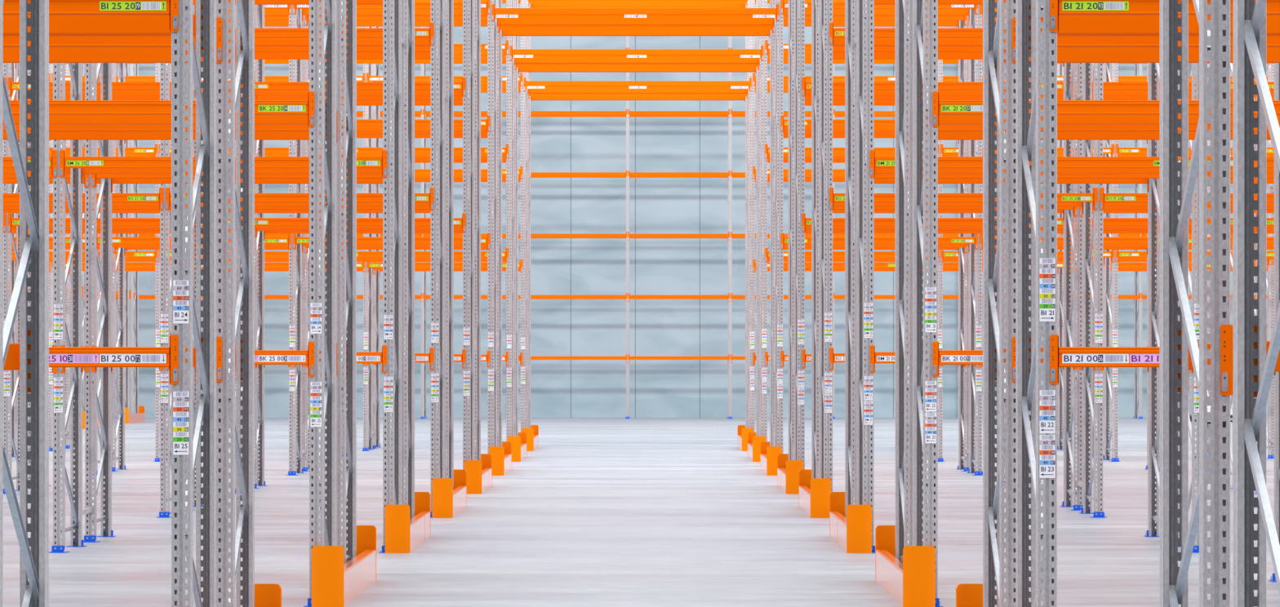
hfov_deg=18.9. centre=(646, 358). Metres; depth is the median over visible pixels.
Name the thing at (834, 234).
crossbar
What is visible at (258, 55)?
crossbar
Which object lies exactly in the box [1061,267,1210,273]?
crossbar
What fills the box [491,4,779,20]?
crossbar
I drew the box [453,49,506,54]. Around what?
crossbar
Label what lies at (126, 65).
frame
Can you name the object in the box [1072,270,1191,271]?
crossbar
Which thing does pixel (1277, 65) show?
frame
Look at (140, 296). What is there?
crossbar
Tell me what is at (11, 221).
crossbar
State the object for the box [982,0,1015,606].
frame
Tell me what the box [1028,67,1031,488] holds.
frame
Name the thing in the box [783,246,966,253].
crossbar
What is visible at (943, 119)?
crossbar
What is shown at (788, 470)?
guard
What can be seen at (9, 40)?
crossbar
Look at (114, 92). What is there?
crossbar
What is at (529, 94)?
crossbar
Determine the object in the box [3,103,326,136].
crossbar
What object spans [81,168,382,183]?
crossbar
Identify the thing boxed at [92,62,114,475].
frame
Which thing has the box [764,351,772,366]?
crossbar
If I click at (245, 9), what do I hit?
frame
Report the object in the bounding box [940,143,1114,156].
crossbar
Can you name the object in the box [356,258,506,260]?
crossbar
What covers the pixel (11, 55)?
crossbar
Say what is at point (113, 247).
crossbar
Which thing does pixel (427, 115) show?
crossbar
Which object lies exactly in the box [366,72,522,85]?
crossbar
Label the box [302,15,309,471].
frame
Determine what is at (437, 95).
frame
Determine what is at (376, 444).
frame
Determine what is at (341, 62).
frame
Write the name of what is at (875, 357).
crossbar
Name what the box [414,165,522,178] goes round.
crossbar
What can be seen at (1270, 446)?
frame
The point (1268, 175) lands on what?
crossbar
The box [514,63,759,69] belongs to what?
crossbar
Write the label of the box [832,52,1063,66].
crossbar
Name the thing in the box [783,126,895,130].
crossbar
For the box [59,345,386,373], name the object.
crossbar
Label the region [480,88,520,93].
crossbar
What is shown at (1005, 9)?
frame
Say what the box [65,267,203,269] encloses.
crossbar
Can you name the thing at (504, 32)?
crossbar
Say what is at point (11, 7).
crossbar
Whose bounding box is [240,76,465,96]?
crossbar
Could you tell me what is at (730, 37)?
frame
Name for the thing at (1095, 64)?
frame
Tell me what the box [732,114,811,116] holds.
crossbar
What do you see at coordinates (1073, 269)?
crossbar
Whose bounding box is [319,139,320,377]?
frame
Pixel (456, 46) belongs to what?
crossbar
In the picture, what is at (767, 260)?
crossbar
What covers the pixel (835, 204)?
crossbar
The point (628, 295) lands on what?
crossbar
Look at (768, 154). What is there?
crossbar
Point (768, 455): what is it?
guard
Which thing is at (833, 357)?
crossbar
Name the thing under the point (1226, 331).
crossbar
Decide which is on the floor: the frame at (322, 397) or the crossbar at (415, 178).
the frame at (322, 397)
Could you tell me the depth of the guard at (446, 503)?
38.26 m
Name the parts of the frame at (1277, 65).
plate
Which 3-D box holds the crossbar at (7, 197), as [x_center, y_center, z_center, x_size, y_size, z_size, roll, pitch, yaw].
[-6.159,-1.595,38.355,2.677,0.225,0.062,0,0,0]
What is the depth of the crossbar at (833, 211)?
41.13 m
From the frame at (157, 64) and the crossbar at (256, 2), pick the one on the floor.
the frame at (157, 64)
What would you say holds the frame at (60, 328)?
on the floor
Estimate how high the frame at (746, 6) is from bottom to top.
10.404 m
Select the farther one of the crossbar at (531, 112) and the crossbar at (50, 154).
the crossbar at (531, 112)
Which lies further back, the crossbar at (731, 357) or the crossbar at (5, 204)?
the crossbar at (731, 357)
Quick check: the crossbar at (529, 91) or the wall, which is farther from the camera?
the wall
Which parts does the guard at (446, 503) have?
corner plate, rail, rail, corner plate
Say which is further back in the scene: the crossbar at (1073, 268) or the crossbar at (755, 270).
the crossbar at (755, 270)
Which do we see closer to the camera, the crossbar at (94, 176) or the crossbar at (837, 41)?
the crossbar at (94, 176)
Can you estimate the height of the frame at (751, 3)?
10.404 m
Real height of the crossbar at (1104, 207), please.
0.225 m
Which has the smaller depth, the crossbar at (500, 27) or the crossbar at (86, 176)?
the crossbar at (86, 176)
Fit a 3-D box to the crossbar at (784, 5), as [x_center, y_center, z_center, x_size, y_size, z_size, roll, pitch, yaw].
[3.169,-4.795,52.191,2.677,0.225,0.062,0,0,0]
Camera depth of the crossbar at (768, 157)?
60.91 m
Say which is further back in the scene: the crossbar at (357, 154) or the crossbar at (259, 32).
the crossbar at (357, 154)
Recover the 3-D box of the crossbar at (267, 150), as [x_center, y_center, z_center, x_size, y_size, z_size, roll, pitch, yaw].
[-6.159,-3.195,59.127,2.677,0.225,0.062,0,0,0]
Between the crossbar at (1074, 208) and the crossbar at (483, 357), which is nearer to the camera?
the crossbar at (1074, 208)
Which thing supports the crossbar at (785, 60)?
attached to the frame at (757, 1)
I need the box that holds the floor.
[3,417,1279,606]
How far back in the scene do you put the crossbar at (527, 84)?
65.87 m
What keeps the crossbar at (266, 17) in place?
attached to the frame at (305, 270)
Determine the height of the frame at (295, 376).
10.404 m
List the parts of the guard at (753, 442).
rail, rail, corner plate, corner plate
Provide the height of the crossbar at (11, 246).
0.225 m
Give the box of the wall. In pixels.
[8,3,1270,417]
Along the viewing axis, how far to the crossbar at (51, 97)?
46.90 m
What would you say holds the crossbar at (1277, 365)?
attached to the frame at (1249, 16)
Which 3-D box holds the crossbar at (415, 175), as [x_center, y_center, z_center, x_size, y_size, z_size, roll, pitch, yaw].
[-3.459,-3.195,66.897,2.677,0.225,0.062,0,0,0]
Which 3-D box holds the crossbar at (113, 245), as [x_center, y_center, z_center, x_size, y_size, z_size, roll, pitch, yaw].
[-6.159,-1.595,53.193,2.677,0.225,0.062,0,0,0]
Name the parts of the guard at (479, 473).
corner plate, rail, corner plate, rail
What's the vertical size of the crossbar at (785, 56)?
0.225 m
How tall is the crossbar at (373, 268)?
0.225 m
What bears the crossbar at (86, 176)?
attached to the frame at (90, 88)
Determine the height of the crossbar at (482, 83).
0.225 m
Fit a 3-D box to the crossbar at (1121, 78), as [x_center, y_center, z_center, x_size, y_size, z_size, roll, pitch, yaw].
[8.569,-4.795,65.895,2.677,0.225,0.062,0,0,0]
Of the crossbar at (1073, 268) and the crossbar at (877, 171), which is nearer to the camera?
the crossbar at (877, 171)
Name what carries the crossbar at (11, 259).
attached to the frame at (13, 66)
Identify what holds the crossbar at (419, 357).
attached to the frame at (437, 95)
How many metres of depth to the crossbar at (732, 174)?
101.03 m
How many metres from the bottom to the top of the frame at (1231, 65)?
10.404 m
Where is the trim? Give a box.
[957,26,966,417]
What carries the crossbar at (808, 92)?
attached to the frame at (1029, 235)
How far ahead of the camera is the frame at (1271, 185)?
60.91 m
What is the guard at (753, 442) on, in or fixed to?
on the floor
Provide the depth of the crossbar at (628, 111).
101.03 m
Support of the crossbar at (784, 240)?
attached to the frame at (976, 372)
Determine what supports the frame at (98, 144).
on the floor
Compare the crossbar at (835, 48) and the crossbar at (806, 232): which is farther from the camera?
the crossbar at (806, 232)
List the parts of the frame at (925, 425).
plate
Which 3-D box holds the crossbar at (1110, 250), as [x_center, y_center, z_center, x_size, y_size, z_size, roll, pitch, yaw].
[8.569,-1.595,60.129,2.677,0.225,0.062,0,0,0]
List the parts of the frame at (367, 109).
plate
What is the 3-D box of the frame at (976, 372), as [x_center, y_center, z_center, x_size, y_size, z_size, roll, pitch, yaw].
[4.519,-3.612,53.053,0.150,10.404,1.843,0,0,0]
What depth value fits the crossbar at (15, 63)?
61.91 m
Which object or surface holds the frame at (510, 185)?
on the floor
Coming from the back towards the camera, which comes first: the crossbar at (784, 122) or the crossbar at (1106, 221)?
the crossbar at (784, 122)
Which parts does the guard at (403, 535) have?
corner plate, rail, corner plate, rail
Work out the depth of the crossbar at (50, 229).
46.90 m
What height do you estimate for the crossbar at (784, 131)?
0.225 m
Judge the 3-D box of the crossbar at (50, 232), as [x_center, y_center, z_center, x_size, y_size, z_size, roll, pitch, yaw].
[-6.159,-1.595,47.925,2.677,0.225,0.062,0,0,0]
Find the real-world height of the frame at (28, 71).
10.404 m
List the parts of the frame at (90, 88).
plate, plate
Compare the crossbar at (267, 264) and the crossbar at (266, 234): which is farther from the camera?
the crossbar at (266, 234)
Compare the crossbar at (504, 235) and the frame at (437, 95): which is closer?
the frame at (437, 95)
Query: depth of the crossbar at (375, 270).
67.66 m
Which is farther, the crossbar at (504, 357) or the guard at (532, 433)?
the guard at (532, 433)
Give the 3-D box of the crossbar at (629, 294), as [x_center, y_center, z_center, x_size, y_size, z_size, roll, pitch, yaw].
[0.865,-1.615,102.057,2.677,0.225,0.062,0,0,0]
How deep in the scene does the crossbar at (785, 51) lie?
60.11 m
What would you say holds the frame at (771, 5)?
on the floor
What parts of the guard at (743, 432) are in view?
rail, rail, corner plate, corner plate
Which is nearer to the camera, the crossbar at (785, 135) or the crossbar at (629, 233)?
the crossbar at (785, 135)
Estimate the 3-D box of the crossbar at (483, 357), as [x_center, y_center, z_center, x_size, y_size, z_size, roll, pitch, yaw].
[-3.459,0.005,52.191,2.677,0.225,0.062,0,0,0]
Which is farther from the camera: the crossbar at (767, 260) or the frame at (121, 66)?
the crossbar at (767, 260)
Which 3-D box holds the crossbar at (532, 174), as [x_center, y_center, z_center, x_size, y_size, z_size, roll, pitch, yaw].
[-1.835,-4.845,101.055,2.677,0.225,0.062,0,0,0]
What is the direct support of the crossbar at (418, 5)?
attached to the frame at (492, 163)
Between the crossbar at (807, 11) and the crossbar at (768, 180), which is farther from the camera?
the crossbar at (768, 180)
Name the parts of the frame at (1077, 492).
plate, plate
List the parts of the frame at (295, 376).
plate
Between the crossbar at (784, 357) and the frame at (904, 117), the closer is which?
the frame at (904, 117)
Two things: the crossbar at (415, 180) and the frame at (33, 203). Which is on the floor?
the frame at (33, 203)
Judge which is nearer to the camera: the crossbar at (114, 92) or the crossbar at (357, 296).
the crossbar at (114, 92)
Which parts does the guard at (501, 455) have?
corner plate, rail, corner plate, rail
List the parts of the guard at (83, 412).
corner plate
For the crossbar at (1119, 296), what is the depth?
101.03 m
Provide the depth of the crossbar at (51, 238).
52.17 m
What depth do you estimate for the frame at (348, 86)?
27.23 m
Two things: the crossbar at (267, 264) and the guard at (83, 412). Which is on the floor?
the guard at (83, 412)
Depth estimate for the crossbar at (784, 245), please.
53.18 m
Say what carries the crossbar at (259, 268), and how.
attached to the frame
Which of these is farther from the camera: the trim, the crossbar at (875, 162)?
the trim
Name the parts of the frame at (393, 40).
plate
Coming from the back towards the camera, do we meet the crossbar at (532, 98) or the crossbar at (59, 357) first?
the crossbar at (532, 98)
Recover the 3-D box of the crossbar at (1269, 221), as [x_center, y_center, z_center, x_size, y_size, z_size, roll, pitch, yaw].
[8.569,-1.595,45.123,2.677,0.225,0.062,0,0,0]
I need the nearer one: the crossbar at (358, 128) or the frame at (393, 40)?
the frame at (393, 40)
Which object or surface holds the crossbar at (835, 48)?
attached to the frame at (1077, 492)
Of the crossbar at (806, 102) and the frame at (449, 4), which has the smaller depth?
the frame at (449, 4)
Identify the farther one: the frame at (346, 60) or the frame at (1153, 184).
the frame at (346, 60)
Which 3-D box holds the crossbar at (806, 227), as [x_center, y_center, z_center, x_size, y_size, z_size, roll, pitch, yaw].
[3.169,-1.595,46.125,2.677,0.225,0.062,0,0,0]
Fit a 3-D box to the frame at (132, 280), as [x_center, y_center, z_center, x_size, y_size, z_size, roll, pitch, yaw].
[-12.789,-3.612,95.916,0.150,10.404,1.122,0,0,0]
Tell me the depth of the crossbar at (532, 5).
68.68 m
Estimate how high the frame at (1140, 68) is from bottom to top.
10.404 m
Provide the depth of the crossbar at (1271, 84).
45.11 m
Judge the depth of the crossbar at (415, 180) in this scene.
68.68 m
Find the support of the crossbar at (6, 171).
attached to the frame at (60, 328)
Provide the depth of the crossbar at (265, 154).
60.11 m
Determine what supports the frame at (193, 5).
on the floor
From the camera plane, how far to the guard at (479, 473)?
45.03 m
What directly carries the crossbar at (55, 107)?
attached to the frame at (322, 397)
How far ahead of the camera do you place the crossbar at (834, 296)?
101.03 m
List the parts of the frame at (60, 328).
plate, plate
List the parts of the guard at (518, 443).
corner plate, rail, corner plate, rail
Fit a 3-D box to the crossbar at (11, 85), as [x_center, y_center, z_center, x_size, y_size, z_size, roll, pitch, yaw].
[-6.159,-3.195,45.123,2.677,0.225,0.062,0,0,0]
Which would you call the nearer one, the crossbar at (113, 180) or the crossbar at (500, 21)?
the crossbar at (113, 180)
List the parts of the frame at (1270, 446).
plate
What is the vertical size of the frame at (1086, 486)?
10.404 m
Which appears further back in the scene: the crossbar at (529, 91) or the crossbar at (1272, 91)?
the crossbar at (529, 91)
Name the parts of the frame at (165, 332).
plate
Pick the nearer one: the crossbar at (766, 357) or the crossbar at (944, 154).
the crossbar at (766, 357)
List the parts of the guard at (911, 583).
rail, corner plate, rail, corner plate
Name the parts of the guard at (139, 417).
corner plate, rail, rail, corner plate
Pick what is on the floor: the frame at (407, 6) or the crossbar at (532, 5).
the frame at (407, 6)
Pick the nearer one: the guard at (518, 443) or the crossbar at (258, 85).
the crossbar at (258, 85)
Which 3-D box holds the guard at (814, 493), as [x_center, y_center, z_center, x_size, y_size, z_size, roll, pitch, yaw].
[1.740,1.393,39.756,0.206,0.395,3.022,0,0,0]
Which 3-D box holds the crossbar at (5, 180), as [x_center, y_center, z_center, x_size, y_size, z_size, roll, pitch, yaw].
[-6.159,-1.595,34.233,2.677,0.225,0.062,0,0,0]
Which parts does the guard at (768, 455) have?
rail, rail, corner plate, corner plate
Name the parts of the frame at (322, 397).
plate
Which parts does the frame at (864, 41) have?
plate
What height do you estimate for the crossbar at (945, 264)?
0.225 m
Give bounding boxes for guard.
[82,411,100,429]
[120,406,144,423]
[254,584,281,606]
[311,525,376,606]
[385,492,430,553]
[431,470,466,518]
[464,453,492,494]
[488,441,511,475]
[507,432,526,462]
[521,425,538,451]
[737,425,753,451]
[747,432,765,462]
[760,441,782,475]
[777,453,803,494]
[798,470,831,518]
[829,492,871,553]
[875,525,935,606]
[955,584,982,606]
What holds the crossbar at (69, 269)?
attached to the frame
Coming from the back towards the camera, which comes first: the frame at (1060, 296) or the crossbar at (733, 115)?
the crossbar at (733, 115)
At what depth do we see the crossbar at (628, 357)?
101.03 m
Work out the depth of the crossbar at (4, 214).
45.10 m
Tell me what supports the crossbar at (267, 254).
attached to the frame at (341, 62)
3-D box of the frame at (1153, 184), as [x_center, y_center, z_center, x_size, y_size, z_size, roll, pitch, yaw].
[4.519,-3.612,33.732,0.150,10.404,1.122,0,0,0]
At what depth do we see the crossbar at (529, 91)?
66.88 m
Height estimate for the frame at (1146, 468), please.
10.404 m
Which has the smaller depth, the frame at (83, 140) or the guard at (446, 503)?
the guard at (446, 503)
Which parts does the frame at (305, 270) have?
plate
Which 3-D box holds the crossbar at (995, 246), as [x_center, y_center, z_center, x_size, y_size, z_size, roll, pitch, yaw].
[5.869,-1.595,53.991,2.677,0.225,0.062,0,0,0]
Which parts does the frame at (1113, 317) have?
plate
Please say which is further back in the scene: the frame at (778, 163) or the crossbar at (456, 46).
the crossbar at (456, 46)
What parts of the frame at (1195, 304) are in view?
plate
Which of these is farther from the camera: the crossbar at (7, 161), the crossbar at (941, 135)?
the crossbar at (7, 161)
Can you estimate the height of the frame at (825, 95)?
10.404 m
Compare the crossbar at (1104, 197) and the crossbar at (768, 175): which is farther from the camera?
the crossbar at (768, 175)
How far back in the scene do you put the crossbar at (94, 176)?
33.21 m
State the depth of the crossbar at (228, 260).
61.91 m
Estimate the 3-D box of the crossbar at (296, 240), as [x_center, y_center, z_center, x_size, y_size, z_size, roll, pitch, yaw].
[-3.459,-1.595,52.191,2.677,0.225,0.062,0,0,0]
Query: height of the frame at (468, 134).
10.404 m
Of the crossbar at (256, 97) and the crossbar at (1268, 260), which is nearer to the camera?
the crossbar at (256, 97)
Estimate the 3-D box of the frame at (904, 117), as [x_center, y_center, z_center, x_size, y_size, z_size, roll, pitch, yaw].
[1.819,-3.612,26.856,0.150,10.404,1.122,0,0,0]
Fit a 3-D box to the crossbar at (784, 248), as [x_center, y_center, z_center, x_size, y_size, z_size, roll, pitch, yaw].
[3.169,-1.595,54.993,2.677,0.225,0.062,0,0,0]
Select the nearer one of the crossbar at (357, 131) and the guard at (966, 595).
the guard at (966, 595)
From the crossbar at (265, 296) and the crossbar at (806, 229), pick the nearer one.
the crossbar at (806, 229)
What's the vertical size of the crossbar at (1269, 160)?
0.225 m
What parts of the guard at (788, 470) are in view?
rail, corner plate, rail, corner plate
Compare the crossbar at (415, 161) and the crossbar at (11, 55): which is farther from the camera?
the crossbar at (415, 161)
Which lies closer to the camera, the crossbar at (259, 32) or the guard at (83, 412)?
the crossbar at (259, 32)
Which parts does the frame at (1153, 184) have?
plate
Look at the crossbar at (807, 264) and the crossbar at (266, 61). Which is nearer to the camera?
the crossbar at (266, 61)
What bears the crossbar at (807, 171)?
attached to the frame at (751, 3)
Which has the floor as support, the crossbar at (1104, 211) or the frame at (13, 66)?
the frame at (13, 66)
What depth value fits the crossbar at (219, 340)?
19.20 m
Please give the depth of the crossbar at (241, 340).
20.25 m
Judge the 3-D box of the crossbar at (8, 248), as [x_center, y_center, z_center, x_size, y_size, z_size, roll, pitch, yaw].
[-8.859,-1.595,54.993,2.677,0.225,0.062,0,0,0]
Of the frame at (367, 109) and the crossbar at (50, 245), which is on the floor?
the frame at (367, 109)
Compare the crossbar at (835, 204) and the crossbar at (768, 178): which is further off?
the crossbar at (768, 178)
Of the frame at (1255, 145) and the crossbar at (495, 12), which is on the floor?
the frame at (1255, 145)
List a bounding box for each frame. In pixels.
[0,0,48,606]
[3,62,31,493]
[8,62,16,457]
[8,65,19,423]
[27,70,50,486]
[48,62,93,553]
[48,63,68,451]
[52,64,53,421]
[65,63,75,448]
[82,63,84,411]
[83,62,115,542]
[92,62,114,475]
[97,143,98,417]
[111,62,126,471]
[113,63,118,418]
[120,63,128,408]
[129,63,138,413]
[153,62,171,462]
[156,62,187,518]
[169,63,171,454]
[171,0,216,606]
[185,4,203,511]
[216,0,254,606]
[235,4,242,493]
[254,4,266,488]
[286,4,306,475]
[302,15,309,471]
[303,0,342,606]
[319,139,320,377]
[336,0,356,564]
[341,62,342,456]
[342,59,347,458]
[361,26,374,451]
[373,26,380,448]
[378,0,405,553]
[401,0,414,519]
[420,26,427,418]
[430,0,447,518]
[444,0,453,490]
[462,0,475,470]
[474,0,480,460]
[487,0,497,453]
[497,0,502,446]
[506,0,515,441]
[514,0,518,436]
[520,0,528,432]
[527,3,530,428]
[625,35,631,418]
[726,35,733,418]
[745,3,747,428]
[747,0,755,432]
[755,0,759,436]
[759,0,767,441]
[769,0,773,446]
[773,0,783,453]
[788,0,793,460]
[792,0,804,470]
[811,0,819,479]
[817,0,832,492]
[832,26,835,418]
[844,0,856,518]
[853,0,875,553]
[895,0,912,563]
[903,64,904,444]
[906,0,942,606]
[922,61,928,457]
[937,26,944,462]
[956,15,968,471]
[965,4,982,475]
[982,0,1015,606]
[1004,8,1005,482]
[1015,0,1057,606]
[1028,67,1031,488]
[1057,63,1057,446]
[1057,63,1063,451]
[1060,62,1082,511]
[1075,62,1106,518]
[1088,63,1104,457]
[1102,62,1119,462]
[1133,63,1143,418]
[1143,62,1159,542]
[1145,62,1155,470]
[1159,0,1230,606]
[1177,62,1208,553]
[1207,63,1210,440]
[1230,62,1232,488]
[1232,0,1279,606]
[1253,96,1257,493]
[1266,62,1274,458]
[1268,62,1279,582]
[1269,183,1274,443]
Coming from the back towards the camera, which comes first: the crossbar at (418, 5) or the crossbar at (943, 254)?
the crossbar at (943, 254)
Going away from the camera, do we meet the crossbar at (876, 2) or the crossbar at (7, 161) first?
the crossbar at (7, 161)
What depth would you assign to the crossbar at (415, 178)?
67.68 m
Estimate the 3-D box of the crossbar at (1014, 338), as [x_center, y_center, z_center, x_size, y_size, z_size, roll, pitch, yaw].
[3.169,0.005,19.227,2.677,0.225,0.062,0,0,0]
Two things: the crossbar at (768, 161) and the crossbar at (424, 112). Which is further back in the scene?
the crossbar at (424, 112)
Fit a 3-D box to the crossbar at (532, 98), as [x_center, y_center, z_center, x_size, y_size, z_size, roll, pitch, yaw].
[-0.145,-4.706,68.697,3.905,0.230,0.062,0,0,0]
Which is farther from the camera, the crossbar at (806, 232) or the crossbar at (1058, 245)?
the crossbar at (1058, 245)
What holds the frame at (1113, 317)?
on the floor
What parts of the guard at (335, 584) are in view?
corner plate, rail, rail, corner plate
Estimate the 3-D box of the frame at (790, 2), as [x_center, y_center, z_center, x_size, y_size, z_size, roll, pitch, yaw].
[1.819,-3.612,47.424,0.150,10.404,1.122,0,0,0]
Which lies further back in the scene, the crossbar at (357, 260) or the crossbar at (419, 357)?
the crossbar at (357, 260)
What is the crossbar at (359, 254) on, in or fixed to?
attached to the frame at (510, 185)
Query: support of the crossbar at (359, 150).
attached to the frame at (341, 62)
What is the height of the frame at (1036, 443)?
10.404 m
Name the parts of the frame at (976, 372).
plate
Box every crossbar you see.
[3,0,178,32]
[3,2,203,50]
[3,17,222,62]
[3,36,242,77]
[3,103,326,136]
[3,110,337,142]
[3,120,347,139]
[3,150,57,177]
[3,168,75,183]
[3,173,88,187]
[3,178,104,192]
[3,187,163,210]
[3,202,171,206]
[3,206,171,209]
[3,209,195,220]
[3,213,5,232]
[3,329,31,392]
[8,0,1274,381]
[8,76,235,96]
[8,91,314,127]
[8,143,157,156]
[8,153,155,156]
[8,213,235,232]
[8,236,84,244]
[8,244,100,246]
[8,248,120,255]
[8,249,157,262]
[8,257,155,258]
[11,246,100,248]
[11,258,171,265]
[15,62,159,68]
[15,260,155,266]
[48,89,230,95]
[48,95,230,100]
[48,226,203,228]
[48,228,230,231]
[48,231,230,233]
[48,335,178,384]
[51,72,203,81]
[51,262,203,272]
[59,150,386,177]
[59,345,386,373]
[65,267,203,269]
[68,269,155,274]
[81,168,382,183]
[82,270,195,271]
[91,173,382,187]
[96,233,291,249]
[111,178,382,192]
[111,235,297,251]
[112,246,302,253]
[115,233,203,236]
[116,295,203,298]
[124,248,288,255]
[159,143,326,156]
[159,249,326,262]
[165,187,433,210]
[165,347,433,370]
[169,153,320,156]
[169,257,309,258]
[185,202,429,206]
[185,337,203,383]
[186,206,429,216]
[192,0,382,4]
[195,260,326,262]
[201,209,430,217]
[216,337,222,382]
[228,8,297,21]
[228,15,302,25]
[228,20,309,27]
[228,22,433,44]
[228,37,430,45]
[228,72,364,81]
[228,262,364,272]
[228,267,362,269]
[228,339,242,381]
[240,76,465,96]
[240,213,465,232]
[254,45,430,52]
[254,52,430,59]
[254,89,462,95]
[254,95,462,100]
[254,226,462,228]
[254,228,462,237]
[254,342,314,377]
[258,4,291,13]
[258,59,346,65]
[258,295,309,298]
[264,223,475,239]
[265,233,306,236]
[293,0,489,14]
[293,233,489,249]
[293,351,489,367]
[302,8,487,20]
[302,235,487,251]
[304,15,487,25]
[304,246,487,253]
[319,20,487,26]
[319,100,462,105]
[325,248,487,249]
[341,115,489,132]
[341,143,508,158]
[341,248,508,262]
[342,153,506,156]
[342,257,506,258]
[346,293,422,301]
[356,58,506,63]
[356,108,422,117]
[356,126,487,130]
[356,130,487,133]
[356,133,497,142]
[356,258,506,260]
[356,260,506,262]
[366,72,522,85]
[366,259,522,272]
[373,267,519,269]
[373,269,519,274]
[379,179,520,186]
[379,270,519,275]
[414,0,520,3]
[414,156,506,159]
[414,160,506,162]
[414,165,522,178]
[414,174,519,177]
[414,177,520,179]
[422,108,520,117]
[422,233,520,237]
[422,293,520,301]
[426,114,520,119]
[453,40,508,54]
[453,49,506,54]
[453,54,506,58]
[453,349,465,368]
[480,81,519,85]
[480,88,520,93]
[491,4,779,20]
[497,17,773,27]
[497,25,773,31]
[502,29,772,38]
[502,351,508,366]
[510,45,763,60]
[514,57,759,65]
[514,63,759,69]
[518,66,755,71]
[524,77,751,91]
[527,0,747,5]
[527,88,747,95]
[527,93,747,98]
[530,3,745,8]
[530,96,745,102]
[530,108,626,117]
[530,114,626,116]
[530,170,626,178]
[530,176,626,177]
[530,231,626,239]
[530,237,626,238]
[530,293,626,301]
[530,298,626,299]
[530,354,626,363]
[627,108,729,117]
[627,170,729,178]
[627,231,729,239]
[627,293,729,301]
[627,354,729,363]
[629,114,728,119]
[629,176,728,180]
[629,232,728,241]
[629,293,728,302]
[730,108,811,117]
[730,170,745,178]
[730,231,811,239]
[730,293,811,301]
[730,354,745,363]
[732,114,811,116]
[752,72,904,85]
[752,165,844,178]
[752,259,904,272]
[755,174,844,177]
[755,177,844,179]
[755,179,844,182]
[755,267,895,269]
[755,269,895,270]
[755,270,895,271]
[764,40,811,54]
[764,143,938,158]
[764,248,938,262]
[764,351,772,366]
[767,49,811,54]
[767,54,928,63]
[767,58,895,63]
[767,153,923,156]
[767,156,844,159]
[767,160,844,162]
[767,257,928,258]
[767,258,928,260]
[767,260,904,262]
[781,0,977,14]
[781,115,895,132]
[781,233,977,249]
[781,351,977,367]
[783,8,968,20]
[783,15,966,25]
[783,20,958,26]
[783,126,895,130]
[783,130,895,133]
[783,133,895,137]
[783,235,968,251]
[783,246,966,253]
[783,248,958,249]
[801,76,1030,96]
[801,213,1030,232]
[801,349,811,368]
[804,95,1005,100]
[804,100,904,105]
[804,231,1004,239]
[805,89,1005,95]
[805,226,996,228]
[805,228,1005,231]
[829,22,1005,45]
[829,187,1097,210]
[829,347,1097,370]
[832,45,982,52]
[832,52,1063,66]
[832,209,1063,220]
[833,37,1005,45]
[833,108,895,117]
[833,191,1082,213]
[833,206,1077,217]
[833,233,928,236]
[833,293,895,302]
[835,114,895,116]
[870,150,1197,177]
[870,345,1194,373]
[874,0,1005,4]
[874,173,1159,178]
[874,178,1148,192]
[875,168,1159,173]
[903,131,1274,151]
[922,103,1279,136]
[927,124,1279,131]
[927,260,1073,266]
[933,91,1279,127]
[933,342,982,377]
[937,59,1089,63]
[937,75,1063,81]
[937,262,1063,267]
[937,295,996,298]
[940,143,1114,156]
[940,249,1114,262]
[942,153,1104,156]
[942,249,1104,264]
[968,246,1155,253]
[973,235,1147,251]
[979,233,1155,249]
[995,47,1279,77]
[995,248,1146,255]
[1012,17,1279,62]
[1012,337,1015,382]
[1028,4,1279,50]
[1028,95,1232,100]
[1028,337,1043,380]
[1040,81,1257,96]
[1040,89,1232,95]
[1040,213,1257,232]
[1040,226,1232,228]
[1040,228,1232,231]
[1049,0,1279,32]
[1049,335,1159,384]
[1057,231,1195,233]
[1057,269,1208,274]
[1061,233,1140,236]
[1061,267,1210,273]
[1069,74,1195,81]
[1069,209,1274,216]
[1069,262,1210,271]
[1069,293,1140,301]
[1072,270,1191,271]
[1080,206,1274,217]
[1088,192,1274,213]
[1099,187,1274,210]
[1102,258,1271,265]
[1108,249,1274,263]
[1110,62,1232,63]
[1110,153,1274,156]
[1111,260,1255,262]
[1115,143,1274,156]
[1115,249,1274,262]
[1141,293,1231,301]
[1177,329,1210,392]
[1188,236,1274,244]
[1207,156,1274,168]
[1207,168,1274,173]
[1207,173,1274,178]
[1220,324,1232,395]
[1230,178,1274,183]
[1253,89,1274,95]
[1253,323,1279,397]
[1266,217,1274,226]
[1267,81,1274,89]
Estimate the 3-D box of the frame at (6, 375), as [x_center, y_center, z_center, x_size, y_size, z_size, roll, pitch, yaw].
[-7.509,-3.612,45.984,0.150,10.404,1.843,0,0,0]
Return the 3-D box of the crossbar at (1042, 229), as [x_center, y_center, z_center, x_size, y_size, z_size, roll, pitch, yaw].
[5.869,-1.595,46.923,2.677,0.225,0.062,0,0,0]
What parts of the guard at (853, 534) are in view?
corner plate, rail, rail, corner plate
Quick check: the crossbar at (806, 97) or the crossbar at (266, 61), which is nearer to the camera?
the crossbar at (806, 97)
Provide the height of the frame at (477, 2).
10.404 m
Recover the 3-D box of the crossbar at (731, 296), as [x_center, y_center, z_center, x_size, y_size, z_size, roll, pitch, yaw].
[3.565,-1.615,101.055,2.677,0.225,0.062,0,0,0]
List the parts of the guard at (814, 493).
rail, corner plate, rail, corner plate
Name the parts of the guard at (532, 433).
corner plate, corner plate, rail, rail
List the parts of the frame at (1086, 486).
plate, plate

